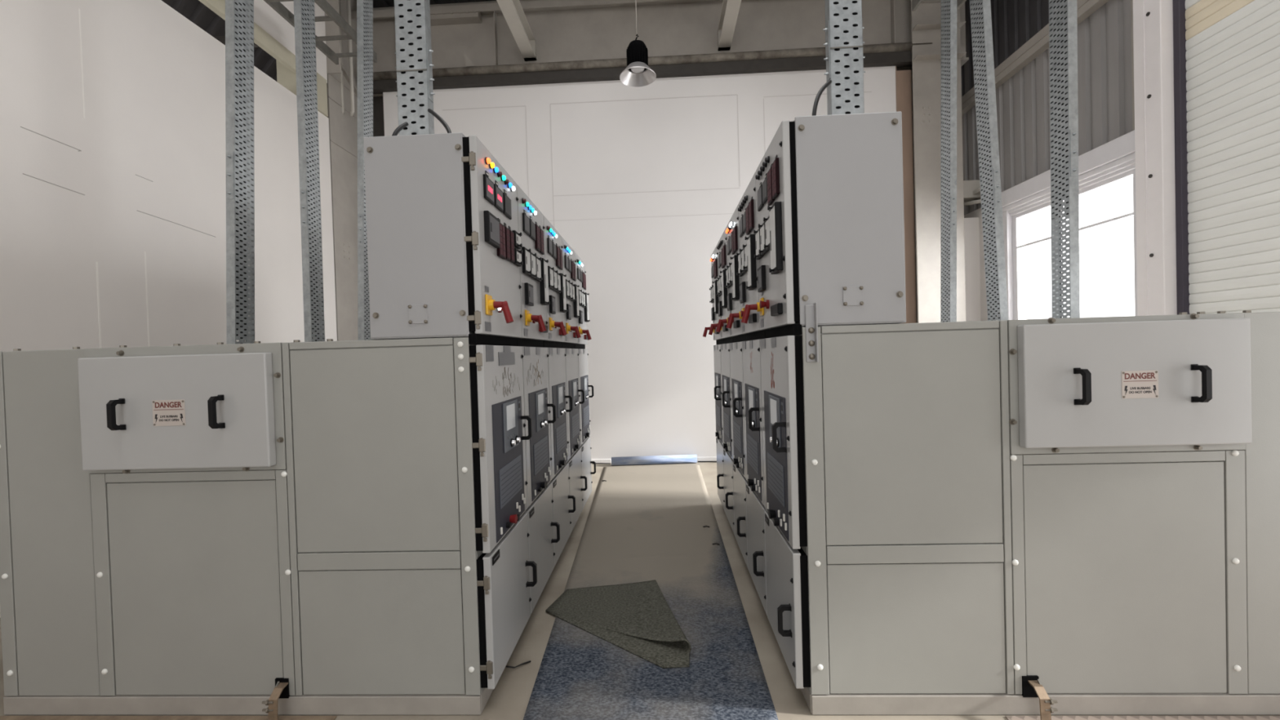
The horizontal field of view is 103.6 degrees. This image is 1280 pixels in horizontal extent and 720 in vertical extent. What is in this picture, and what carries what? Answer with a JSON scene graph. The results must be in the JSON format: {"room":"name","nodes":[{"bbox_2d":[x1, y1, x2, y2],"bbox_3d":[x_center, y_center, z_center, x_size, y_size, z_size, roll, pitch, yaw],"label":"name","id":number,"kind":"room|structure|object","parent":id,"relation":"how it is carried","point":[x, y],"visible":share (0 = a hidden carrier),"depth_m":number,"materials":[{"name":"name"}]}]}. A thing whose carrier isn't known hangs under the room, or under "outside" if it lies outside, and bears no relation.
{"room":"electrical room","nodes":[
{"label":"electrical room","id":0,"kind":"room"},
{"bbox_2d":[0,0,337,617],"bbox_3d":[-4.405,-1.712,-0.650,0.252,6.800,14.400,-2,1,2],"label":"wall","id":1,"kind":"structure","parent":0,"point":[113,140],"depth_m":4.06,"materials":[{"name":"white paint"}]},
{"bbox_2d":[198,0,328,116],"bbox_3d":[-4.341,-3.286,1.805,0.290,0.470,9.360,-2,1,2],"label":"trim","id":2,"kind":"structure","parent":1,"relation":"attached to","point":[285,59],"depth_m":5.78,"materials":[{"name":"beige paint"}]},
{"bbox_2d":[324,0,358,341],"bbox_3d":[-4.006,-1.836,7.049,0.430,6.800,1.020,-2,1,2],"label":"column","id":3,"kind":"structure","parent":1,"relation":"attached to","point":[343,128],"depth_m":6.79,"materials":[{"name":"grey paint"}]},
{"bbox_2d":[338,0,344,114],"bbox_3d":[-4.068,-4.265,6.812,0.083,1.935,0.044,-1,1,29],"label":"conduit","id":4,"kind":"object","parent":1,"relation":"attached to","point":[341,73],"visible":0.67,"depth_m":6.79,"materials":[{"name":"metal"}]},
{"bbox_2d":[161,0,276,81],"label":"window","id":5,"kind":"structure","parent":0,"point":[194,11],"depth_m":6.24,"materials":[{"name":"black glass"}]},
{"bbox_2d":[212,35,258,47],"bbox_3d":[-4.670,-3.623,4.660,0.500,0.120,2.250,-2,1,2],"label":"trim","id":6,"kind":"structure","parent":5,"relation":"attached to","point":[221,38],"depth_m":5.74,"materials":[{"name":"metal"}]},
{"bbox_2d":[263,0,377,64],"bbox_3d":[-3.327,-3.408,3.674,0.480,0.100,4.180,-2,1,2],"label":"truss","id":7,"kind":"object","parent":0,"point":[332,15],"visible":0.74,"depth_m":5.13,"materials":[{"name":"grey metal"}]},
{"bbox_2d":[356,0,373,340],"bbox_3d":[-2.201,-2.535,4.033,0.221,4.895,0.175,-2,1,2],"label":"cable tray","id":8,"kind":"object","parent":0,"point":[364,7],"visible":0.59,"depth_m":4.00,"materials":[{"name":"metal"}]},
{"bbox_2d":[373,0,496,8],"bbox_3d":[-0.606,-5.253,-0.108,12.100,0.040,15.900,-2,1,2],"label":"ceiling","id":9,"kind":"structure","parent":0,"point":[376,3],"depth_m":7.43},
{"bbox_2d":[346,0,354,116],"bbox_3d":[-3.928,-4.269,6.806,0.083,1.935,0.044,-1,1,29],"label":"conduit","id":10,"kind":"object","parent":9,"relation":"attached to","point":[348,6],"visible":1,"depth_m":6.79,"materials":[{"name":"metal"}]},
{"bbox_2d":[496,0,537,61],"bbox_3d":[-1.746,-4.292,2.325,0.170,0.254,9.640,-2,1,2],"label":"beam","id":11,"kind":"structure","parent":9,"relation":"attached to","point":[513,11],"depth_m":6.53,"materials":[{"name":"paint"}]},
{"bbox_2d":[619,0,656,87],"bbox_3d":[-0.056,-4.226,5.541,0.404,2.220,0.404,-2,1,2],"label":"pendant lamp","id":12,"kind":"object","parent":9,"relation":"hanging from","point":[637,73],"visible":1,"depth_m":5.54,"materials":[{"name":"silver metal"}]},
{"bbox_2d":[626,40,648,71],"bbox_3d":[-0.031,-3.366,5.554,0.236,0.280,0.236,-2,1,2],"label":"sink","id":13,"kind":"object","parent":12,"relation":"in","point":[637,51],"depth_m":5.47,"materials":[{"name":"black metal"}]},
{"bbox_2d":[382,66,896,459],"bbox_3d":[-0.004,-1.250,7.186,7.180,5.390,0.203,-2,1,2],"label":"wall","id":14,"kind":"structure","parent":0,"point":[644,184],"depth_m":7.08,"materials":[{"name":"grey paint"}]},
{"bbox_2d":[373,96,384,137],"bbox_3d":[-3.739,-1.248,7.403,0.280,5.600,0.030,-2,1,2],"label":"trim","id":15,"kind":"structure","parent":14,"relation":"attached to","point":[378,102],"depth_m":7.36,"materials":[{"name":"metal"}]},
{"bbox_2d":[373,50,911,93],"bbox_3d":[-0.029,-4.000,7.018,7.800,0.145,0.125,-2,1,2],"label":"trim","id":16,"kind":"structure","parent":14,"relation":"attached to","point":[898,59],"depth_m":6.97,"materials":[{"name":"metal"}]},
{"bbox_2d":[373,42,932,79],"bbox_3d":[-0.011,-4.112,6.938,7.850,0.124,0.114,-2,1,2],"label":"ceiling beam","id":17,"kind":"structure","parent":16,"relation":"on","point":[900,46],"depth_m":6.90,"materials":[{"name":"grey metal"}]},
{"bbox_2d":[591,457,716,462],"bbox_3d":[0.080,1.418,7.119,7.100,0.055,0.017,-2,1,2],"label":"baseboard","id":18,"kind":"structure","parent":14,"relation":"attached to","point":[699,459],"depth_m":7.08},
{"bbox_2d":[351,0,968,96],"bbox_3d":[0.159,-4.490,7.070,8.600,1.060,0.320,-2,1,2],"label":"beam","id":19,"kind":"structure","parent":14,"relation":"on","point":[470,35],"depth_m":7.06,"materials":[{"name":"grey paint"}]},
{"bbox_2d":[717,0,741,50],"bbox_3d":[0.974,-4.370,2.214,0.165,0.254,9.640,-2,1,2],"label":"beam","id":20,"kind":"structure","parent":14,"relation":"attached to","point":[730,9],"depth_m":6.54,"materials":[{"name":"metal"}]},
{"bbox_2d":[895,66,916,323],"bbox_3d":[3.683,-1.361,7.077,0.200,5.400,0.320,-2,1,2],"label":"trim","id":21,"kind":"structure","parent":14,"relation":"attached to","point":[903,77],"depth_m":6.90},
{"bbox_2d":[0,461,1279,719],"bbox_3d":[-0.424,1.631,-0.508,12.100,0.120,16.900,-2,1,2],"label":"floor","id":22,"kind":"structure","parent":0,"point":[509,699],"depth_m":2.61,"materials":[{"name":"concrete"}]},
{"bbox_2d":[0,715,337,719],"bbox_3d":[-2.621,1.612,0.891,2.800,0.005,2.718,-2,1,2],"label":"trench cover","id":23,"kind":"object","parent":22,"relation":"on","point":[2,717],"visible":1,"depth_m":2.22,"materials":[{"name":"metal"}]},
{"bbox_2d":[0,132,537,719],"bbox_3d":[-1.717,0.307,2.474,2.352,2.515,0.735,-2,1,2],"label":"cabinet","id":24,"kind":"object","parent":22,"relation":"on","point":[185,530],"depth_m":2.20,"materials":[{"name":"grey metal"}]},
{"bbox_2d":[225,0,254,344],"bbox_3d":[-2.241,-2.516,2.818,0.238,4.894,0.175,-2,1,2],"label":"cable tray","id":25,"kind":"object","parent":24,"relation":"on","point":[239,14],"visible":0.94,"depth_m":2.81,"materials":[{"name":"metal"}]},
{"bbox_2d":[391,121,408,135],"bbox_3d":[-1.093,-1.027,2.276,0.040,0.121,0.093,-1,1,23],"label":"power cable","id":26,"kind":"object","parent":24,"relation":"on","point":[405,124],"visible":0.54,"depth_m":2.27,"materials":[{"name":"black plastic"}]},
{"bbox_2d":[394,0,435,135],"bbox_3d":[-1.111,-2.918,2.358,0.185,3.900,0.066,-2,1,2],"label":"cable tray","id":27,"kind":"object","parent":24,"relation":"on","point":[413,53],"visible":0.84,"depth_m":2.35,"materials":[{"name":"metal"}]},
{"bbox_2d":[427,108,451,133],"bbox_3d":[-0.910,-1.073,2.289,0.202,0.202,0.036,-1,1,38],"label":"power cable","id":28,"kind":"object","parent":24,"relation":"on","point":[437,116],"visible":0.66,"depth_m":2.28,"materials":[{"name":"black plastic"}]},
{"bbox_2d":[484,157,490,164],"bbox_3d":[-0.686,-0.900,2.277,0.021,0.031,0.031,-2,1,2],"label":"lamp","id":29,"kind":"object","parent":24,"relation":"attached to","point":[487,161],"depth_m":2.27,"materials":[{"name":"orange plastic"}]},
{"bbox_2d":[488,161,494,168],"bbox_3d":[-0.683,-0.901,2.331,0.021,0.031,0.031,-2,1,2],"label":"lamp","id":30,"kind":"object","parent":24,"relation":"attached to","point":[491,165],"depth_m":2.32,"materials":[{"name":"yellow plastic"}]},
{"bbox_2d":[493,166,498,173],"bbox_3d":[-0.681,-0.902,2.389,0.021,0.031,0.031,-2,1,2],"label":"lamp","id":31,"kind":"object","parent":24,"relation":"attached to","point":[495,169],"depth_m":2.38,"materials":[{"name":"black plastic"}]},
{"bbox_2d":[484,293,513,323],"bbox_3d":[-0.622,-0.227,2.244,0.115,0.130,0.070,-2,1,2],"label":"switch","id":32,"kind":"object","parent":24,"relation":"attached to","point":[491,304],"depth_m":2.23,"materials":[{"name":"red plastic"}]},
{"bbox_2d":[497,170,502,177],"bbox_3d":[-0.679,-0.903,2.443,0.021,0.031,0.031,-2,1,2],"label":"lamp","id":33,"kind":"object","parent":24,"relation":"attached to","point":[499,174],"depth_m":2.43,"materials":[{"name":"black plastic"}]},
{"bbox_2d":[500,174,506,181],"bbox_3d":[-0.676,-0.904,2.500,0.021,0.031,0.031,-2,1,2],"label":"lamp","id":34,"kind":"object","parent":24,"relation":"attached to","point":[503,178],"depth_m":2.49,"materials":[{"name":"teal plastic"}]},
{"bbox_2d":[503,178,509,184],"bbox_3d":[-0.674,-0.905,2.553,0.021,0.031,0.031,-2,1,2],"label":"lamp","id":35,"kind":"object","parent":24,"relation":"attached to","point":[505,182],"depth_m":2.54,"materials":[{"name":"black plastic"}]},
{"bbox_2d":[506,182,512,188],"bbox_3d":[-0.672,-0.906,2.608,0.021,0.031,0.031,-2,1,2],"label":"lamp","id":36,"kind":"object","parent":24,"relation":"attached to","point":[509,185],"depth_m":2.60,"materials":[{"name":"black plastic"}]},
{"bbox_2d":[510,186,515,191],"bbox_3d":[-0.670,-0.906,2.663,0.021,0.031,0.031,-2,1,2],"label":"lamp","id":37,"kind":"object","parent":24,"relation":"attached to","point":[513,188],"depth_m":2.65,"materials":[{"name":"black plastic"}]},
{"bbox_2d":[506,660,530,668],"bbox_3d":[-0.604,1.514,2.507,0.130,0.031,0.014,-2,1,-36],"label":"cable","id":38,"kind":"object","parent":22,"relation":"on","point":[529,661],"visible":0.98,"depth_m":2.50,"materials":[{"name":"black plastic"}]},
{"bbox_2d":[516,184,559,613],"bbox_3d":[-1.690,0.296,3.156,2.354,2.515,0.630,-2,1,2],"label":"panel","id":39,"kind":"object","parent":22,"relation":"on","point":[534,282],"visible":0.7,"depth_m":3.05,"materials":[{"name":"grey paint"}]},
{"bbox_2d":[293,0,324,342],"bbox_3d":[-2.293,-2.524,3.436,0.084,4.896,0.175,-2,1,2],"label":"cable tray","id":40,"kind":"object","parent":39,"relation":"on","point":[304,10],"visible":0.94,"depth_m":3.42,"materials":[{"name":"metal"}]},
{"bbox_2d":[521,198,526,204],"bbox_3d":[-0.661,-0.910,2.880,0.021,0.031,0.031,-2,1,2],"label":"lamp","id":41,"kind":"object","parent":39,"relation":"attached to","point":[523,201],"depth_m":2.87,"materials":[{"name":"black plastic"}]},
{"bbox_2d":[524,310,546,332],"bbox_3d":[-0.595,-0.223,2.893,0.115,0.130,0.070,-2,1,2],"label":"switch","id":42,"kind":"object","parent":39,"relation":"attached to","point":[529,317],"depth_m":2.88,"materials":[{"name":"red plastic"}]},
{"bbox_2d":[543,215,575,566],"bbox_3d":[-1.665,0.286,3.785,2.354,2.515,0.630,-2,1,2],"label":"panel","id":43,"kind":"object","parent":22,"relation":"on","point":[555,310],"visible":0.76,"depth_m":3.70,"materials":[{"name":"grey paint"}]},
{"bbox_2d":[549,317,566,335],"bbox_3d":[-0.570,-0.233,3.523,0.115,0.130,0.070,-2,1,2],"label":"switch","id":44,"kind":"object","parent":43,"relation":"attached to","point":[552,323],"depth_m":3.51,"materials":[{"name":"red plastic"}]},
{"bbox_2d":[561,236,586,533],"bbox_3d":[-1.640,0.277,4.414,2.354,2.515,0.630,-2,1,2],"label":"panel","id":45,"kind":"object","parent":22,"relation":"on","point":[571,317],"visible":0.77,"depth_m":4.33,"materials":[{"name":"grey paint"}]},
{"bbox_2d":[566,322,581,337],"bbox_3d":[-0.544,-0.243,4.152,0.115,0.130,0.070,-2,1,2],"label":"switch","id":46,"kind":"object","parent":45,"relation":"attached to","point":[569,328],"depth_m":4.14,"materials":[{"name":"red plastic"}]},
{"bbox_2d":[574,252,595,508],"bbox_3d":[-1.614,0.267,5.044,2.354,2.515,0.630,-2,1,2],"label":"panel","id":47,"kind":"object","parent":22,"relation":"on","point":[585,446],"visible":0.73,"depth_m":4.97,"materials":[{"name":"grey paint"}]},
{"bbox_2d":[578,326,591,339],"bbox_3d":[-0.519,-0.253,4.781,0.115,0.130,0.070,-2,1,2],"label":"switch","id":48,"kind":"object","parent":47,"relation":"attached to","point":[581,331],"depth_m":4.77,"materials":[{"name":"red plastic"}]},
{"bbox_2d":[523,465,777,719],"bbox_3d":[0.031,1.487,3.791,1.297,0.012,6.130,-2,1,2],"label":"carpet runner","id":49,"kind":"object","parent":22,"relation":"on","point":[643,523],"visible":0.97,"depth_m":2.89,"materials":[{"name":"blue carpet"}]},
{"bbox_2d":[545,579,691,668],"bbox_3d":[-0.169,1.469,2.869,0.729,0.074,0.952,-2,1,-10],"label":"carpet","id":50,"kind":"object","parent":49,"relation":"on","point":[637,618],"visible":1,"depth_m":2.90,"materials":[{"name":"grey carpet"}]},
{"bbox_2d":[611,454,697,465],"bbox_3d":[0.197,1.383,6.969,1.186,0.114,0.116,-2,1,-1],"label":"roll","id":51,"kind":"object","parent":22,"relation":"on","point":[675,459],"visible":1,"depth_m":6.92,"materials":[{"name":"blue plastic"}]},
{"bbox_2d":[702,244,724,511],"bbox_3d":[1.797,0.171,4.725,2.354,2.515,0.590,-2,1,2],"label":"panel","id":52,"kind":"object","parent":22,"relation":"on","point":[714,256],"visible":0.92,"depth_m":4.68,"materials":[{"name":"grey paint"}]},
{"bbox_2d":[702,323,714,337],"bbox_3d":[0.673,-0.290,4.960,0.115,0.130,0.066,-2,1,2],"label":"switch","id":53,"kind":"object","parent":52,"relation":"attached to","point":[706,329],"depth_m":4.95,"materials":[{"name":"red plastic"}]},
{"bbox_2d":[708,226,734,534],"bbox_3d":[1.774,0.181,4.135,2.354,2.515,0.590,-2,1,2],"label":"panel","id":54,"kind":"object","parent":22,"relation":"on","point":[722,291],"visible":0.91,"depth_m":4.09,"materials":[{"name":"grey paint"}]},
{"bbox_2d":[708,322,721,335],"bbox_3d":[0.649,-0.281,4.370,0.115,0.130,0.066,-2,1,2],"label":"switch","id":55,"kind":"object","parent":54,"relation":"attached to","point":[715,325],"depth_m":4.36,"materials":[{"name":"red plastic"}]},
{"bbox_2d":[940,0,956,322],"bbox_3d":[2.466,-2.671,4.023,0.152,4.896,0.175,-2,1,2],"label":"cable tray","id":56,"kind":"object","parent":54,"relation":"on","point":[948,7],"visible":0.97,"depth_m":4.00,"materials":[{"name":"metal"}]},
{"bbox_2d":[715,204,748,568],"bbox_3d":[1.750,0.190,3.546,2.354,2.515,0.590,-2,1,2],"label":"panel","id":57,"kind":"object","parent":22,"relation":"on","point":[733,280],"visible":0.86,"depth_m":3.50,"materials":[{"name":"grey paint"}]},
{"bbox_2d":[715,317,727,332],"bbox_3d":[0.625,-0.272,3.781,0.115,0.130,0.066,-2,1,2],"label":"switch","id":58,"kind":"object","parent":57,"relation":"attached to","point":[721,321],"depth_m":3.77,"materials":[{"name":"red plastic"}]},
{"bbox_2d":[969,0,1008,320],"bbox_3d":[2.301,-2.658,3.429,0.229,4.894,0.175,-2,1,2],"label":"cable tray","id":59,"kind":"object","parent":57,"relation":"on","point":[980,10],"visible":0.98,"depth_m":3.41,"materials":[{"name":"metal"}]},
{"bbox_2d":[726,171,767,615],"bbox_3d":[1.726,0.199,2.956,2.354,2.515,0.590,-2,1,2],"label":"panel","id":60,"kind":"object","parent":22,"relation":"on","point":[748,265],"visible":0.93,"depth_m":2.91,"materials":[{"name":"grey paint"}]},
{"bbox_2d":[726,307,744,328],"bbox_3d":[0.602,-0.262,3.191,0.115,0.130,0.066,-2,1,2],"label":"switch","id":61,"kind":"object","parent":60,"relation":"attached to","point":[731,316],"depth_m":3.18,"materials":[{"name":"red plastic"}]},
{"bbox_2d":[751,485,755,491],"bbox_3d":[0.664,0.753,2.956,0.021,0.034,0.031,-2,1,2],"label":"socket","id":62,"kind":"object","parent":60,"relation":"attached to","point":[753,487],"depth_m":2.94,"materials":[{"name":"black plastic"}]},
{"bbox_2d":[1048,0,1079,318],"bbox_3d":[2.385,-2.652,2.850,0.084,4.896,0.175,-2,1,2],"label":"cable tray","id":63,"kind":"object","parent":60,"relation":"on","point":[1063,18],"visible":0.94,"depth_m":2.84,"materials":[{"name":"metal"}]},
{"bbox_2d":[741,111,1279,719],"bbox_3d":[1.700,0.209,2.314,2.354,2.515,0.695,-2,1,2],"label":"cabinet","id":64,"kind":"object","parent":22,"relation":"on","point":[959,516],"depth_m":2.08,"materials":[{"name":"grey metal"}]},
{"bbox_2d":[741,297,764,324],"bbox_3d":[0.578,-0.253,2.602,0.115,0.130,0.066,-2,1,2],"label":"switch","id":65,"kind":"object","parent":64,"relation":"attached to","point":[748,308],"depth_m":2.59,"materials":[{"name":"red plastic"}]},
{"bbox_2d":[755,174,759,180],"bbox_3d":[0.604,-0.943,2.595,0.021,0.031,0.029,-2,1,2],"label":"lamp","id":66,"kind":"object","parent":64,"relation":"attached to","point":[757,177],"depth_m":2.59,"materials":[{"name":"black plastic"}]},
{"bbox_2d":[757,169,762,176],"bbox_3d":[0.601,-0.942,2.534,0.021,0.031,0.029,-2,1,2],"label":"lamp","id":67,"kind":"object","parent":64,"relation":"attached to","point":[760,173],"depth_m":2.53,"materials":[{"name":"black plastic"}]},
{"bbox_2d":[760,165,764,171],"bbox_3d":[0.599,-0.941,2.473,0.021,0.031,0.029,-2,1,2],"label":"lamp","id":68,"kind":"object","parent":64,"relation":"attached to","point":[762,168],"depth_m":2.46,"materials":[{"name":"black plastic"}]},
{"bbox_2d":[762,161,767,167],"bbox_3d":[0.597,-0.940,2.417,0.021,0.031,0.029,-2,1,2],"label":"lamp","id":69,"kind":"object","parent":64,"relation":"attached to","point":[764,164],"depth_m":2.41,"materials":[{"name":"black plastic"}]},
{"bbox_2d":[764,155,769,163],"bbox_3d":[0.594,-0.939,2.361,0.021,0.031,0.029,-2,1,2],"label":"lamp","id":70,"kind":"object","parent":64,"relation":"attached to","point":[767,158],"depth_m":2.35,"materials":[{"name":"black plastic"}]},
{"bbox_2d":[773,518,779,525],"bbox_3d":[0.640,0.762,2.367,0.021,0.034,0.031,-2,1,2],"label":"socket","id":71,"kind":"object","parent":64,"relation":"attached to","point":[775,521],"depth_m":2.35,"materials":[{"name":"black plastic"}]},
{"bbox_2d":[812,79,831,115],"bbox_3d":[0.801,-1.137,2.227,0.138,0.232,0.035,-2,1,-28],"label":"power cable","id":72,"kind":"object","parent":64,"relation":"on","point":[822,89],"visible":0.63,"depth_m":2.21,"materials":[{"name":"black plastic"}]},
{"bbox_2d":[822,0,865,115],"bbox_3d":[0.886,-2.976,2.277,0.185,3.900,0.066,-2,1,2],"label":"cable tray","id":73,"kind":"object","parent":64,"relation":"on","point":[843,29],"visible":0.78,"depth_m":2.27,"materials":[{"name":"grey metal"}]},
{"bbox_2d":[1004,715,1279,719],"bbox_3d":[2.912,1.453,0.665,2.920,0.006,2.718,-2,1,2],"label":"trench cover","id":74,"kind":"object","parent":22,"relation":"on","point":[1008,717],"visible":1,"depth_m":2.05,"materials":[{"name":"grey metal"}]},
{"bbox_2d":[373,0,1027,319],"bbox_3d":[-0.193,-1.957,7.694,12.100,6.800,0.580,-2,1,2],"label":"wall","id":75,"kind":"structure","parent":0,"point":[489,2],"depth_m":7.50,"materials":[{"name":"grey paint"}]},
{"bbox_2d":[911,0,966,11],"bbox_3d":[2.942,-3.588,3.479,0.470,0.100,3.300,-2,1,2],"label":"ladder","id":76,"kind":"object","parent":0,"point":[915,3],"visible":0.89,"depth_m":5.07,"materials":[{"name":"grey metal"}]},
{"bbox_2d":[964,217,981,321],"bbox_3d":[4.604,-0.338,7.091,0.400,3.300,0.050,-2,1,2],"label":"wall","id":77,"kind":"structure","parent":0,"point":[971,228],"depth_m":7.05,"materials":[{"name":"white paint"}]},
{"bbox_2d":[911,0,966,323],"bbox_3d":[4.032,-2.070,6.914,0.630,6.800,0.545,-2,1,2],"label":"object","id":78,"kind":"structure","parent":77,"relation":"attached to","point":[926,20],"depth_m":6.76,"materials":[{"name":"grey paint"}]},
{"bbox_2d":[964,208,997,320],"bbox_3d":[4.538,-1.980,-0.264,0.200,6.800,15.900,-2,1,2],"label":"wall","id":79,"kind":"structure","parent":0,"point":[977,213],"depth_m":7.00,"materials":[{"name":"white paint"}]},
{"bbox_2d":[1001,129,1137,319],"bbox_3d":[4.715,-1.000,5.600,0.220,2.260,2.000,-2,1,2],"label":"window","id":80,"kind":"structure","parent":79,"relation":"in","point":[1110,163],"depth_m":5.79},
{"bbox_2d":[1133,0,1177,315],"bbox_3d":[4.615,-2.051,4.469,0.228,6.800,0.255,-2,1,2],"label":"steel column","id":81,"kind":"structure","parent":79,"relation":"attached to","point":[1153,20],"depth_m":4.42,"materials":[{"name":"metal"}]},
{"bbox_2d":[1173,0,1279,315],"bbox_3d":[4.639,-1.092,3.052,0.120,4.922,2.605,-2,1,2],"label":"roller shutter","id":82,"kind":"object","parent":79,"relation":"attached to","point":[1226,53],"visible":0.62,"depth_m":3.99,"materials":[{"name":"paint"}]},
{"bbox_2d":[960,0,1048,96],"bbox_3d":[4.752,-4.578,5.951,0.030,1.800,3.177,-2,1,2],"label":"wall","id":83,"kind":"structure","parent":0,"point":[1014,22],"depth_m":6.57,"materials":[{"name":"grey metal"}]},
{"bbox_2d":[1130,0,1134,130],"bbox_3d":[4.667,-3.786,4.662,0.160,3.340,0.190,-2,1,2],"label":"trim","id":84,"kind":"structure","parent":83,"relation":"attached to","point":[1131,1],"depth_m":4.72,"materials":[{"name":"grey paint"}]},
{"bbox_2d":[961,0,1133,215],"bbox_3d":[4.724,-2.877,5.979,0.035,1.600,3.177,-2,1,2],"label":"wall","id":85,"kind":"structure","parent":0,"point":[1104,75],"depth_m":5.37,"materials":[{"name":"grey metal"}]},
{"bbox_2d":[963,179,981,205],"bbox_3d":[4.551,-2.307,7.164,0.440,0.364,0.954,-2,1,2],"label":"trim","id":86,"kind":"structure","parent":85,"relation":"attached to","point":[971,188],"depth_m":6.96,"materials":[{"name":"paint"}]},
{"bbox_2d":[961,0,1109,115],"bbox_3d":[4.633,-3.673,6.087,0.110,0.195,3.050,-2,1,2],"label":"trim","id":87,"kind":"structure","parent":85,"relation":"attached to","point":[1038,43],"depth_m":6.00,"materials":[{"name":"grey paint"}]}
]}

